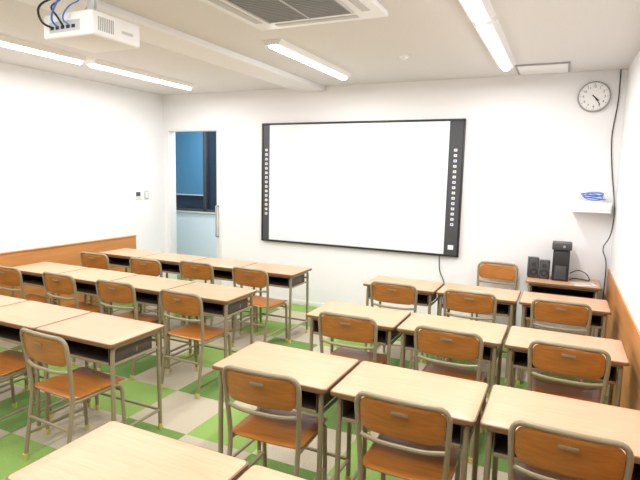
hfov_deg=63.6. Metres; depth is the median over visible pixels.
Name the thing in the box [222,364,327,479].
chair
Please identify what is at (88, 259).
chair
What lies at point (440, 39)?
ceiling
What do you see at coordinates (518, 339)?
school desk
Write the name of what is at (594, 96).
wall clock
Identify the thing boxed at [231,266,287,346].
chair
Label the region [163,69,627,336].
wall
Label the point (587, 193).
cable
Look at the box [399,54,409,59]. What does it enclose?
smoke detector
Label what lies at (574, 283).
paper stack
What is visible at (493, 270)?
chair
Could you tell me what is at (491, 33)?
ceiling light fixture
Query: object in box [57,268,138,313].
school desk
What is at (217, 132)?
door
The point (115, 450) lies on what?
school desk
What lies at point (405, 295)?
chair
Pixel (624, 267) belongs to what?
wall
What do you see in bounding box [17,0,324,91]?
beam
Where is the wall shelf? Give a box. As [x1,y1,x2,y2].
[572,201,611,213]
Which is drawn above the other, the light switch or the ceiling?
the ceiling
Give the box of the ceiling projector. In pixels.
[37,0,139,52]
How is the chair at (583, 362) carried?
on the floor
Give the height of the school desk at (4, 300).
0.700 m
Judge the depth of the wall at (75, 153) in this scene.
6.05 m
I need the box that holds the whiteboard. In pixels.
[261,118,465,256]
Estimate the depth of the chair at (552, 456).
1.88 m
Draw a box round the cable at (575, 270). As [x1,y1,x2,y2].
[569,270,589,280]
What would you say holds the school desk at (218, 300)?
on the floor
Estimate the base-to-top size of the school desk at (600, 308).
0.700 m
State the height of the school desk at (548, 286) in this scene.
0.700 m
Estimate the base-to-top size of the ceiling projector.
0.353 m
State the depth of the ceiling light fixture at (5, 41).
4.45 m
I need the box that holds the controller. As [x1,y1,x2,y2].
[134,191,140,199]
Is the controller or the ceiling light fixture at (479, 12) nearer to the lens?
the ceiling light fixture at (479, 12)
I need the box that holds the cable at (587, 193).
[581,192,605,200]
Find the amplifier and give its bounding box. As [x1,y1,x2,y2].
[551,241,571,281]
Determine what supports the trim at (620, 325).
attached to the wall at (624, 267)
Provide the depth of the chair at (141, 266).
5.27 m
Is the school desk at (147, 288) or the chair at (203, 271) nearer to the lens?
the school desk at (147, 288)
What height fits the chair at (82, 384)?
0.798 m
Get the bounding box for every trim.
[0,235,135,305]
[605,269,639,410]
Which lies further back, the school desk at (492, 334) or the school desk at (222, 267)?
the school desk at (222, 267)
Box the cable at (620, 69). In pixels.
[602,69,621,299]
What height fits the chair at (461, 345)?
0.798 m
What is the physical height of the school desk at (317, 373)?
0.700 m
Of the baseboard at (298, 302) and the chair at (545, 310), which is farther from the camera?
the baseboard at (298, 302)
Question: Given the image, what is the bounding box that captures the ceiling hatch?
[515,61,570,74]
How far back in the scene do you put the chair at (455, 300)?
4.09 m
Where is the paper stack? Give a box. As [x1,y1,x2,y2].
[571,282,597,286]
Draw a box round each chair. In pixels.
[0,266,56,351]
[0,350,53,420]
[20,328,126,459]
[42,271,107,366]
[80,251,132,313]
[96,279,166,379]
[129,257,185,331]
[159,289,231,398]
[179,260,232,330]
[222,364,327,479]
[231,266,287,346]
[317,311,386,434]
[354,391,460,479]
[369,281,423,368]
[414,325,487,463]
[442,289,496,392]
[470,261,518,348]
[508,419,633,479]
[526,298,591,389]
[527,340,611,403]
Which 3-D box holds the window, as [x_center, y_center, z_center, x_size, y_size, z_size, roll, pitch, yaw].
[-2.422,-1.309,9.032,1.630,1.640,0.100,5,8,25]
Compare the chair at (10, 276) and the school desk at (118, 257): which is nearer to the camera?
the chair at (10, 276)
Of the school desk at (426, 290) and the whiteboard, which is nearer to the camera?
the school desk at (426, 290)
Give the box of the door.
[215,131,218,284]
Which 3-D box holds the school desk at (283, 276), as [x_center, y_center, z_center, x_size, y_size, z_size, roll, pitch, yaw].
[-0.478,0.644,5.435,0.656,0.700,0.450,5,8,25]
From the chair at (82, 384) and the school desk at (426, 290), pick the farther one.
the school desk at (426, 290)
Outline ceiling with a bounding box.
[0,0,639,94]
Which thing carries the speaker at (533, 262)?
on the school desk at (548, 286)
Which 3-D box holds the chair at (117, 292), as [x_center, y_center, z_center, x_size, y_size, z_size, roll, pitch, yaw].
[-1.604,0.704,4.411,0.418,0.798,0.448,4,8,23]
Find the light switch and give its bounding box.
[144,190,148,198]
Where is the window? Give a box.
[175,131,216,213]
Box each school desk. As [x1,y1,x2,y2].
[0,295,28,389]
[0,301,90,431]
[5,421,247,479]
[11,262,88,304]
[36,312,164,434]
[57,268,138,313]
[98,248,164,311]
[108,275,193,368]
[140,253,208,312]
[167,282,256,372]
[189,257,257,332]
[212,342,358,479]
[237,465,306,479]
[240,263,311,342]
[306,301,410,375]
[330,361,488,479]
[363,276,443,365]
[397,313,507,402]
[436,283,520,381]
[480,385,639,479]
[504,326,629,406]
[516,291,610,388]
[525,275,601,336]
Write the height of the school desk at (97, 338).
0.700 m
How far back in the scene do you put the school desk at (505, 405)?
2.18 m
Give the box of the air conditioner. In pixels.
[200,0,388,30]
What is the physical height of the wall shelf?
0.100 m
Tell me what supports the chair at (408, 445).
on the floor
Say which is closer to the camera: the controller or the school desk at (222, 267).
the school desk at (222, 267)
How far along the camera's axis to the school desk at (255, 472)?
1.72 m
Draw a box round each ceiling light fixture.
[0,35,86,64]
[84,59,194,89]
[263,39,351,79]
[459,0,494,25]
[472,18,515,70]
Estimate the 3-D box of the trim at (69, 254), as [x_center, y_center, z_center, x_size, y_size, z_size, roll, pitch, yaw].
[-3.950,0.703,3.970,0.022,0.815,6.812,5,8,25]
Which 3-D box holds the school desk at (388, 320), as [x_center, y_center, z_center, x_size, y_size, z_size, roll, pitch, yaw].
[0.276,0.875,3.780,0.656,0.700,0.450,5,8,25]
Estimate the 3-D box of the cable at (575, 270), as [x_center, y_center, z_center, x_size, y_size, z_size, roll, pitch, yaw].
[2.554,0.350,5.092,0.189,0.097,0.081,3,8,14]
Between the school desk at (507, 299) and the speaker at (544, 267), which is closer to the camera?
the school desk at (507, 299)
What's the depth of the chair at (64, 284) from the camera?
4.45 m
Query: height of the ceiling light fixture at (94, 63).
0.068 m
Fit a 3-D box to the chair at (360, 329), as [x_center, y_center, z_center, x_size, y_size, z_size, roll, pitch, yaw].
[0.243,0.852,3.574,0.418,0.798,0.448,5,8,24]
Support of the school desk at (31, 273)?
on the floor
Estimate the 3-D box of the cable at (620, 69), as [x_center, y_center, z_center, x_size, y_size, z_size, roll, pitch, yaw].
[2.795,-0.253,4.979,0.079,2.733,0.211,5,8,25]
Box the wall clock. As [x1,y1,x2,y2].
[577,81,610,111]
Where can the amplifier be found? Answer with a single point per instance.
(561, 249)
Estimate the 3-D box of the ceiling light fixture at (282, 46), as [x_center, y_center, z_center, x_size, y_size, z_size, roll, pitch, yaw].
[-0.063,-1.626,4.739,0.170,0.068,1.490,5,8,25]
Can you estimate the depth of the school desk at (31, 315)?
3.51 m
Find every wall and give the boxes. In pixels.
[0,62,165,277]
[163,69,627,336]
[176,212,216,257]
[609,50,639,330]
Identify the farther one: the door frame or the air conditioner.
the door frame
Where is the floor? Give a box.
[0,274,612,479]
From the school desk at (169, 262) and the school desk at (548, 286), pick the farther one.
the school desk at (169, 262)
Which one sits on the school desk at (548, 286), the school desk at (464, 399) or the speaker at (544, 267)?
the speaker at (544, 267)
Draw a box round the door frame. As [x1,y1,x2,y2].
[167,128,221,284]
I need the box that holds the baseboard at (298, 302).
[248,294,507,333]
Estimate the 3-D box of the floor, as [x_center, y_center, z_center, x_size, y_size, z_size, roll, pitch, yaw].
[-1.860,1.195,4.077,7.785,0.100,8.920,5,8,25]
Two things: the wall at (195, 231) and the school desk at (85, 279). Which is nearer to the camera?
the school desk at (85, 279)
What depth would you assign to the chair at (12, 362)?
3.40 m
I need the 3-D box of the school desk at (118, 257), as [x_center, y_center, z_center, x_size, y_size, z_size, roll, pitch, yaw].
[-2.281,0.497,6.270,0.656,0.700,0.450,5,8,25]
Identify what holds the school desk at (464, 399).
on the floor
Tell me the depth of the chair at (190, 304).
3.95 m
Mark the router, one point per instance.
(578, 190)
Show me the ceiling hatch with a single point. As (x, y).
(556, 67)
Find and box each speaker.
[527,256,539,277]
[539,259,549,278]
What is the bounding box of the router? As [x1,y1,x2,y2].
[576,190,601,202]
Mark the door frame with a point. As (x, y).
(171, 161)
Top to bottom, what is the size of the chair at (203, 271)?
0.798 m
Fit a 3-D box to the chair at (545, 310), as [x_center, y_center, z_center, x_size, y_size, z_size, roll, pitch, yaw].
[1.871,0.824,4.056,0.418,0.798,0.448,5,8,26]
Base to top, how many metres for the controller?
0.120 m

